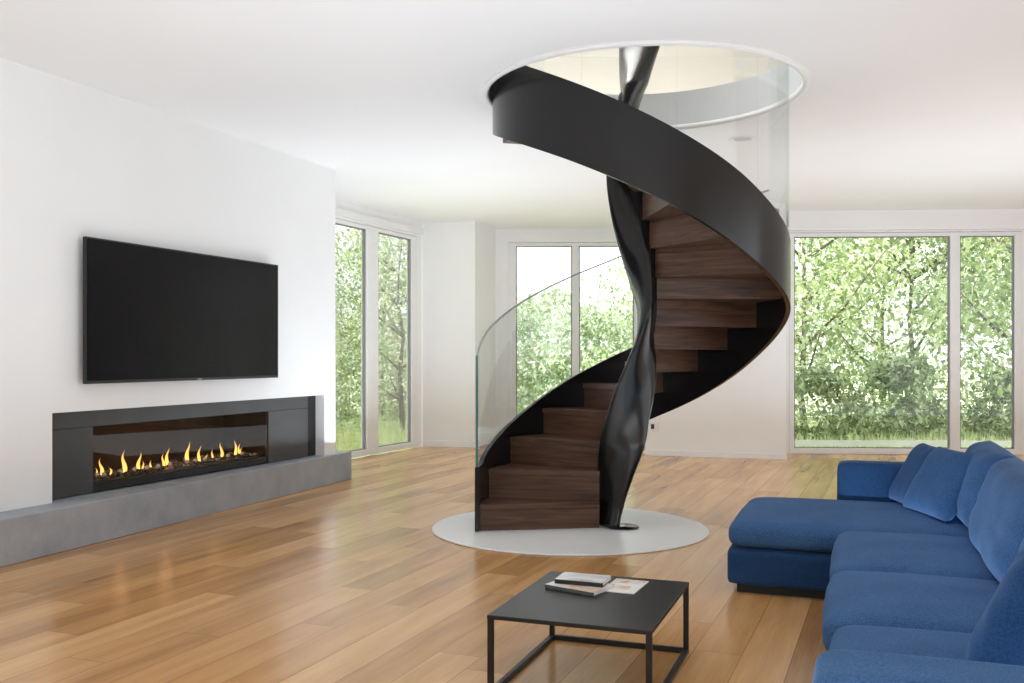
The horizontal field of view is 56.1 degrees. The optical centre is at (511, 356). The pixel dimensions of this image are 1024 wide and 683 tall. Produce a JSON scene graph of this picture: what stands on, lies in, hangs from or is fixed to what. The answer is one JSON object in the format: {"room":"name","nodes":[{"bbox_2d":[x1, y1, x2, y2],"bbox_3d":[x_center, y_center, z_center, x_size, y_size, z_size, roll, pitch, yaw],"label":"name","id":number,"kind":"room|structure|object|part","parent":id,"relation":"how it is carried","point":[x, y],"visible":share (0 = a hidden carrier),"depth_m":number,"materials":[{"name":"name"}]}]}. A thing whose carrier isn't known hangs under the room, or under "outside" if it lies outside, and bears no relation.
{"room":"living room","nodes":[
{"label":"living room","id":0,"kind":"room"},
{"bbox_2d":[0,57,334,511],"bbox_3d":[-4.581,-0.312,3.530,0.750,3.125,13.390,0,0,22],"label":"wall","id":1,"kind":"structure","parent":0,"point":[77,160],"depth_m":6.85,"materials":[{"name":"white paint"}]},
{"bbox_2d":[83,236,277,383],"bbox_3d":[-2.530,-0.319,7.571,0.087,1.006,2.203,0,0,22],"label":"television","id":2,"kind":"object","parent":1,"relation":"attached to","point":[151,313],"visible":1,"depth_m":7.32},
{"bbox_2d":[52,396,319,502],"bbox_3d":[-2.738,0.681,8.016,0.616,0.610,3.281,0,0,22],"label":"gas fireplace","id":3,"kind":"object","parent":1,"relation":"in","point":[95,450],"visible":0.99,"depth_m":7.97,"materials":[{"name":"grey metal"}]},
{"bbox_3d":[-3.076,0.731,6.626,0.030,0.469,0.446,0,0,22],"label":"surround panel","id":4,"kind":"part","parent":3,"relation":"part of","materials":[{"name":"black metal"}]},
{"bbox_3d":[-2.579,0.435,7.882,0.030,0.117,3.150,0,0,22],"label":"surround panel","id":5,"kind":"part","parent":3,"relation":"part of","materials":[{"name":"grey metal"}]},
{"bbox_2d":[93,456,266,491],"bbox_3d":[-2.628,0.935,7.800,0.038,0.059,2.061,0,0,22],"label":"tray","id":6,"kind":"object","parent":3,"relation":"on","point":[105,483],"depth_m":7.64,"materials":[{"name":"black metal"}]},
{"bbox_3d":[-2.116,0.731,9.051,0.030,0.469,0.636,0,0,22],"label":"surround panel","id":7,"kind":"part","parent":3,"relation":"part of","materials":[{"name":"grey metal"}]},
{"bbox_3d":[-1.974,0.671,9.409,0.030,0.589,0.128,0,0,22],"label":"panel","id":8,"kind":"part","parent":3,"relation":"part of","materials":[{"name":"black metal"}]},
{"bbox_2d":[335,200,421,446],"bbox_3d":[-2.212,-0.312,11.369,0.082,3.125,4.476,0,0,24],"label":"wall","id":9,"kind":"structure","parent":0,"point":[341,205],"depth_m":13.29,"materials":[{"name":"white paint"}]},
{"bbox_2d":[335,218,417,457],"bbox_3d":[-1.817,-0.210,12.234,0.094,2.900,2.306,0,0,24],"label":"window","id":10,"kind":"structure","parent":9,"relation":"in","point":[376,268],"depth_m":12.26,"materials":[{"name":"clear glass"}]},
{"bbox_3d":[-2.060,-0.223,11.688,0.006,2.775,0.950,0,0,24],"label":"pane","id":11,"kind":"part","parent":10,"relation":"part of","materials":[{"name":"clear glass"}]},
{"bbox_3d":[-1.580,-0.223,12.758,0.006,2.775,0.852,0,0,24],"label":"pane","id":12,"kind":"part","parent":10,"relation":"part of","materials":[{"name":"clear glass"}]},
{"bbox_2d":[335,208,422,234],"bbox_3d":[-2.162,-1.740,11.342,0.030,0.080,4.468,0,0,24],"label":"trim","id":13,"kind":"structure","parent":9,"relation":"attached to","point":[340,212],"depth_m":12.29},
{"bbox_2d":[422,221,494,446],"bbox_3d":[-0.713,-0.312,13.649,1.225,3.125,0.894,0,0,-25],"label":"wall column","id":14,"kind":"structure","parent":0,"point":[458,258],"depth_m":13.35,"materials":[{"name":"white paint"}]},
{"bbox_2d":[422,440,475,447],"bbox_3d":[-0.874,1.207,13.317,0.762,0.084,0.012,0,0,11],"label":"baseboard","id":15,"kind":"structure","parent":14,"relation":"attached to","point":[472,444],"depth_m":13.31,"materials":[{"name":"white wood"}]},
{"bbox_2d":[0,0,1023,228],"bbox_3d":[0.250,-2.020,5.075,18.500,0.290,18.150,0,0,0],"label":"ceiling","id":16,"kind":"structure","parent":0,"point":[906,104],"depth_m":6.61,"materials":[{"name":"white paint"}]},
{"bbox_2d":[481,40,810,129],"bbox_3d":[0.925,-1.873,6.820,2.290,0.044,2.290,0,0,0],"label":"trim","id":17,"kind":"structure","parent":16,"relation":"attached to","point":[801,69],"depth_m":6.06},
{"bbox_2d":[728,136,755,141],"bbox_3d":[1.980,-1.872,8.250,0.236,0.006,0.236,0,0,0],"label":"recessed light","id":18,"kind":"object","parent":16,"relation":"in","point":[737,138],"visible":1,"depth_m":8.24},
{"bbox_2d":[0,444,1023,682],"bbox_3d":[0.250,1.300,5.030,18.500,0.100,18.060,0,0,0],"label":"floor","id":19,"kind":"structure","parent":0,"point":[351,580],"depth_m":5.05,"materials":[{"name":"brown wood"}]},
{"bbox_2d":[0,451,351,566],"bbox_3d":[-2.935,1.109,6.603,0.388,0.281,6.992,0,0,19],"label":"hearth","id":20,"kind":"object","parent":19,"relation":"on","point":[28,533],"visible":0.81,"depth_m":6.92,"materials":[{"name":"grey concrete"}]},
{"bbox_2d":[432,508,708,555],"bbox_3d":[0.420,1.244,7.020,2.006,0.011,2.006,0,0,0],"label":"disc","id":21,"kind":"object","parent":19,"relation":"on","point":[657,531],"visible":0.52,"depth_m":6.62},
{"bbox_2d":[475,46,790,531],"bbox_3d":[0.864,-0.881,7.015,2.254,4.237,2.160,0,0,0],"label":"spiral staircase","id":22,"kind":"structure","parent":21,"relation":"on","point":[705,254],"depth_m":6.90,"materials":[{"name":"black metal"}]},
{"bbox_3d":[0.806,1.231,6.970,0.236,0.012,0.236,0,0,0],"label":"plate","id":23,"kind":"part","parent":22,"relation":"part of","materials":[{"name":"metal"}]},
{"bbox_2d":[487,571,688,682],"bbox_3d":[0.328,1.101,3.800,0.615,0.299,0.775,0,0,20],"label":"coffee table","id":24,"kind":"object","parent":19,"relation":"on","point":[642,612],"visible":0.98,"depth_m":3.67,"materials":[{"name":"black metal"}]},
{"bbox_3d":[-0.079,1.109,3.548,0.021,0.283,0.021,0,0,20],"label":"leg","id":25,"kind":"part","parent":24,"relation":"part of","materials":[{"name":"black metal"}]},
{"bbox_3d":[0.050,1.239,3.901,0.021,0.020,0.733,0,0,20],"label":"rail","id":26,"kind":"part","parent":24,"relation":"part of","materials":[{"name":"black metal"}]},
{"bbox_3d":[0.178,1.109,4.254,0.021,0.283,0.021,0,0,20],"label":"leg","id":27,"kind":"part","parent":24,"relation":"part of","materials":[{"name":"black metal"}]},
{"bbox_2d":[545,581,614,596],"bbox_3d":[0.280,0.942,3.945,0.235,0.017,0.166,0,0,37],"label":"paperback book","id":28,"kind":"object","parent":24,"relation":"on","point":[584,590],"visible":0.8,"depth_m":3.89,"materials":[{"name":"white paper"}]},
{"bbox_2d":[555,572,610,586],"bbox_3d":[0.296,0.923,3.985,0.205,0.019,0.136,0,0,21],"label":"book","id":29,"kind":"object","parent":28,"relation":"on","point":[571,578],"visible":1,"depth_m":3.95,"materials":[{"name":"white paper"}]},
{"bbox_3d":[0.456,1.239,4.153,0.573,0.020,0.021,0,0,20],"label":"rail","id":30,"kind":"part","parent":24,"relation":"part of","materials":[{"name":"black metal"}]},
{"bbox_2d":[607,578,648,593],"bbox_3d":[0.468,0.949,3.975,0.140,0.003,0.230,0,0,23],"label":"brochure","id":31,"kind":"object","parent":24,"relation":"on","point":[626,586],"visible":0.93,"depth_m":3.98,"materials":[{"name":"white paper"}]},
{"bbox_2d":[615,585,630,589],"bbox_3d":[0.455,0.947,3.945,0.060,0.001,0.055,0,0,23],"label":"picture","id":32,"kind":"object","parent":31,"relation":"on","point":[617,587],"depth_m":3.94},
{"bbox_2d":[614,579,645,584],"bbox_3d":[0.497,0.947,4.044,0.124,0.001,0.060,0,0,23],"label":"picture","id":33,"kind":"object","parent":31,"relation":"on","point":[618,581],"depth_m":4.03},
{"bbox_3d":[0.478,1.109,3.346,0.021,0.283,0.021,0,0,20],"label":"leg","id":34,"kind":"part","parent":24,"relation":"part of","materials":[{"name":"black metal"}]},
{"bbox_3d":[0.606,1.239,3.699,0.021,0.020,0.733,0,0,20],"label":"rail","id":35,"kind":"part","parent":24,"relation":"part of","materials":[{"name":"black metal"}]},
{"bbox_3d":[0.735,1.109,4.052,0.021,0.283,0.021,0,0,20],"label":"leg","id":36,"kind":"part","parent":24,"relation":"part of","materials":[{"name":"black metal"}]},
{"bbox_2d":[727,441,1023,682],"bbox_3d":[1.616,0.863,4.034,1.654,0.772,4.203,0,0,20],"label":"sofa","id":37,"kind":"object","parent":19,"relation":"on","point":[905,592],"visible":0.94,"depth_m":3.99,"materials":[{"name":"blue fabric"}]},
{"bbox_2d":[729,497,969,552],"bbox_3d":[1.907,0.932,5.374,1.273,0.166,1.090,0,0,20],"label":"seat cushion","id":38,"kind":"object","parent":37,"relation":"on","point":[764,524],"depth_m":5.06,"materials":[{"name":"blue fabric"}]},
{"bbox_2d":[829,625,970,659],"bbox_3d":[1.235,0.932,2.690,0.687,0.169,0.875,0,0,20],"label":"seat cushion","id":39,"kind":"object","parent":37,"relation":"on","point":[917,640],"depth_m":2.92,"materials":[{"name":"blue fabric"}]},
{"bbox_2d":[822,571,999,650],"bbox_3d":[1.509,0.932,3.489,0.718,0.167,0.854,0,0,20],"label":"seat cushion","id":40,"kind":"object","parent":37,"relation":"on","point":[901,599],"depth_m":3.38,"materials":[{"name":"blue fabric"}]},
{"bbox_2d":[889,443,935,503],"bbox_3d":[2.366,0.690,5.566,0.258,0.350,0.455,0,0,4],"label":"throw pillow","id":41,"kind":"object","parent":37,"relation":"on","point":[919,453],"visible":0.44,"depth_m":5.57,"materials":[{"name":"blue fabric"}]},
{"bbox_2d":[830,531,996,580],"bbox_3d":[1.816,0.932,4.327,0.722,0.169,0.969,0,0,20],"label":"seat cushion","id":42,"kind":"object","parent":37,"relation":"on","point":[876,551],"depth_m":4.17,"materials":[{"name":"blue fabric"}]},
{"bbox_2d":[903,447,972,522],"bbox_3d":[2.341,0.685,5.223,0.265,0.354,0.503,0,0,-2],"label":"throw pillow","id":43,"kind":"object","parent":37,"relation":"on","point":[934,490],"visible":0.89,"depth_m":5.12,"materials":[{"name":"blue fabric"}]},
{"bbox_2d":[956,441,1023,528],"bbox_3d":[2.532,0.695,5.105,0.307,0.460,0.999,18,6,19],"label":"cushion","id":44,"kind":"object","parent":37,"relation":"on","point":[985,453],"depth_m":4.83,"materials":[{"name":"blue fabric"}]},
{"bbox_2d":[966,549,1023,665],"bbox_3d":[1.389,0.675,2.590,0.272,0.386,0.484,0,0,34],"label":"throw pillow","id":45,"kind":"object","parent":37,"relation":"on","point":[998,635],"visible":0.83,"depth_m":2.43,"materials":[{"name":"blue fabric"}]},
{"bbox_2d":[969,457,1023,582],"bbox_3d":[2.130,0.695,4.009,0.303,0.460,1.396,18,6,19],"label":"cushion","id":46,"kind":"object","parent":37,"relation":"on","point":[996,520],"depth_m":3.83,"materials":[{"name":"blue fabric"}]},
{"bbox_2d":[1018,538,1023,552],"bbox_3d":[1.677,0.695,2.777,0.309,0.460,1.288,18,6,19],"label":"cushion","id":47,"kind":"object","parent":37,"relation":"on","point":[1021,547],"depth_m":3.17,"materials":[{"name":"blue fabric"}]},
{"bbox_2d":[495,228,616,435],"bbox_3d":[0.930,-0.312,14.061,2.343,3.125,0.082,0,0,2],"label":"wall","id":48,"kind":"structure","parent":0,"point":[503,237],"depth_m":14.06,"materials":[{"name":"white paint"}]},
{"bbox_2d":[508,242,636,422],"bbox_3d":[0.912,-0.215,14.056,1.939,2.910,0.094,0,0,2],"label":"window","id":49,"kind":"structure","parent":48,"relation":"in","point":[512,247],"depth_m":14.04,"materials":[{"name":"white plastic"}]},
{"bbox_2d":[526,57,782,94],"bbox_3d":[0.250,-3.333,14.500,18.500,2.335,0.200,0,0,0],"label":"ceiling opening","id":50,"kind":"structure","parent":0,"point":[600,74],"depth_m":14.40,"materials":[{"name":"white paint"}]},
{"bbox_2d":[558,46,765,56],"bbox_3d":[0.650,-4.575,7.300,13.700,0.150,14.600,0,0,0],"label":"ceiling","id":51,"kind":"structure","parent":0,"point":[664,51],"depth_m":14.23,"materials":[{"name":"white paint"}]},
{"bbox_2d":[645,203,785,453],"bbox_3d":[2.716,-0.312,12.841,1.854,3.125,1.822,0,0,17],"label":"wall panel","id":52,"kind":"object","parent":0,"point":[746,413],"visible":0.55,"depth_m":11.85,"materials":[{"name":"white paint"}]},
{"bbox_2d":[650,422,657,430],"bbox_3d":[1.798,0.881,12.160,0.100,0.110,0.013,0,0,17],"label":"wall socket","id":53,"kind":"object","parent":52,"relation":"attached to","point":[653,425],"visible":1,"depth_m":12.15,"materials":[{"name":"white plastic"}]},
{"bbox_2d":[645,450,786,459],"bbox_3d":[2.518,1.214,11.943,1.733,0.069,0.012,0,0,17],"label":"baseboard","id":54,"kind":"structure","parent":52,"relation":"attached to","point":[647,452],"depth_m":11.93,"materials":[{"name":"white paint"}]},
{"bbox_2d":[786,212,1023,454],"bbox_3d":[6.496,-0.312,12.246,6.010,3.125,0.182,0,0,3],"label":"wall","id":55,"kind":"structure","parent":0,"point":[876,229],"depth_m":12.27,"materials":[{"name":"white paint"}]},
{"bbox_2d":[789,232,1021,454],"bbox_3d":[5.046,-0.175,12.362,2.936,2.850,0.095,0,0,3],"label":"window","id":56,"kind":"structure","parent":55,"relation":"in","point":[953,238],"depth_m":12.29,"materials":[{"name":"white plastic"}]},
{"bbox_2d":[787,209,1023,226],"bbox_3d":[6.524,-1.770,12.208,5.950,0.210,0.089,0,0,3],"label":"trim","id":57,"kind":"structure","parent":55,"relation":"attached to","point":[964,217],"depth_m":12.24,"materials":[{"name":"white paint"}]},
{"label":"outside","id":58,"kind":"structure","parent":0,"visible":0},
{"bbox_2d":[352,369,1009,458],"bbox_3d":[0.000,1.640,40.000,160.000,0.220,160.000,0,0,0],"label":"lawn","id":59,"kind":"structure","parent":58,"point":[962,370],"depth_m":34.56,"materials":[{"name":"green plant"}]},
{"bbox_2d":[517,283,609,414],"bbox_3d":[0.520,-0.073,21.827,4.849,3.293,3.538,0,0,0],"label":"tree","id":60,"kind":"object","parent":59,"relation":"on","point":[527,315],"visible":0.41,"depth_m":21.58,"materials":[{"name":"green plant"}]},
{"bbox_2d":[517,275,630,409],"bbox_3d":[1.118,-0.302,25.777,4.044,3.763,5.542,0,0,-42],"label":"leafy shrub","id":61,"kind":"object","parent":59,"relation":"on","point":[559,293],"visible":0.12,"depth_m":24.92,"materials":[{"name":"green plant"}]},
{"bbox_2d":[539,295,632,388],"bbox_3d":[2.181,0.080,21.525,3.201,2.979,4.388,0,0,10],"label":"leafy shrub","id":62,"kind":"object","parent":59,"relation":"on","point":[591,328],"visible":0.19,"depth_m":21.11,"materials":[{"name":"green plant"}]},
{"bbox_2d":[567,249,632,371],"bbox_3d":[2.612,-0.474,20.557,2.559,4.077,2.811,0,0,29],"label":"slender tree","id":63,"kind":"object","parent":59,"relation":"on","point":[629,292],"visible":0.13,"depth_m":20.18,"materials":[{"name":"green plant"}]},
{"bbox_2d":[580,278,632,357],"bbox_3d":[3.351,-0.226,23.405,3.875,3.606,5.311,0,0,24],"label":"leafy shrub","id":64,"kind":"object","parent":59,"relation":"on","point":[610,279],"visible":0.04,"depth_m":22.77,"materials":[{"name":"green plant"}]},
{"bbox_2d":[372,420,1010,454],"bbox_3d":[2.234,1.350,17.221,15.695,0.360,5.874,0,0,0],"label":"grass","id":65,"kind":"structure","parent":59,"relation":"on","point":[971,436],"depth_m":15.93,"materials":[{"name":"green plant"}]},
{"bbox_2d":[584,238,846,412],"bbox_3d":[5.259,-1.962,24.025,6.971,7.117,7.692,0,0,37],"label":"tree","id":66,"kind":"object","parent":59,"relation":"on","point":[799,243],"visible":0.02,"depth_m":23.00,"materials":[{"name":"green plant"}]},
{"bbox_2d":[795,362,878,446],"bbox_3d":[5.216,0.819,16.551,2.074,1.505,1.759,0,0,26],"label":"leafy shrub","id":67,"kind":"object","parent":59,"relation":"on","point":[821,381],"visible":0.67,"depth_m":16.33,"materials":[{"name":"green plant"}]},
{"bbox_2d":[795,238,975,428],"bbox_3d":[5.606,-2.137,19.525,6.327,7.453,6.460,0,0,39],"label":"tree","id":68,"kind":"object","parent":59,"relation":"on","point":[802,342],"visible":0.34,"depth_m":18.60,"materials":[{"name":"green plant"}]},
{"bbox_2d":[795,238,1000,415],"bbox_3d":[10.320,-2.137,26.242,6.327,7.453,6.460,0,0,13],"label":"tree","id":69,"kind":"object","parent":59,"relation":"on","point":[866,319],"visible":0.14,"depth_m":25.78,"materials":[{"name":"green plant"}]},
{"bbox_2d":[795,440,1010,446],"bbox_3d":[6.485,1.356,13.532,6.300,0.348,0.050,0,0,3],"label":"rail","id":70,"kind":"object","parent":59,"relation":"on","point":[912,443],"visible":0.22,"depth_m":13.58,"materials":[{"name":"stone"}]},
{"bbox_2d":[795,237,1010,429],"bbox_3d":[8.616,-1.796,20.542,7.326,6.778,6.639,0,0,45],"label":"tree","id":71,"kind":"object","parent":59,"relation":"on","point":[912,310],"visible":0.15,"depth_m":20.10,"materials":[{"name":"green plant"}]},
{"bbox_2d":[839,351,977,440],"bbox_3d":[6.956,0.730,16.985,2.333,1.693,1.979,0,0,-31],"label":"leafy shrub","id":72,"kind":"object","parent":59,"relation":"on","point":[907,375],"visible":0.87,"depth_m":16.83,"materials":[{"name":"green plant"}]},
{"bbox_2d":[874,237,1010,407],"bbox_3d":[8.869,-1.864,17.055,4.760,6.904,4.334,0,0,5],"label":"slender tree","id":73,"kind":"object","parent":59,"relation":"on","point":[998,323],"visible":0.48,"depth_m":16.95,"materials":[{"name":"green plant"}]},
{"bbox_2d":[897,237,1010,431],"bbox_3d":[10.778,-1.770,19.086,5.814,6.708,5.694,0,0,20],"label":"tree","id":74,"kind":"object","parent":59,"relation":"on","point":[1006,292],"visible":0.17,"depth_m":19.32,"materials":[{"name":"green plant"}]},
{"bbox_2d":[920,237,1010,421],"bbox_3d":[12.748,-1.796,21.531,7.326,6.778,6.639,0,0,1],"label":"tree","id":75,"kind":"object","parent":59,"relation":"on","point":[1008,237],"visible":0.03,"depth_m":22.34,"materials":[{"name":"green plant"}]},
{"bbox_2d":[961,367,1010,446],"bbox_3d":[8.637,0.864,16.430,1.660,1.410,1.945,0,0,4],"label":"leafy shrub","id":76,"kind":"object","parent":59,"relation":"on","point":[1003,382],"visible":0.55,"depth_m":16.59,"materials":[{"name":"green plant"}]}
]}

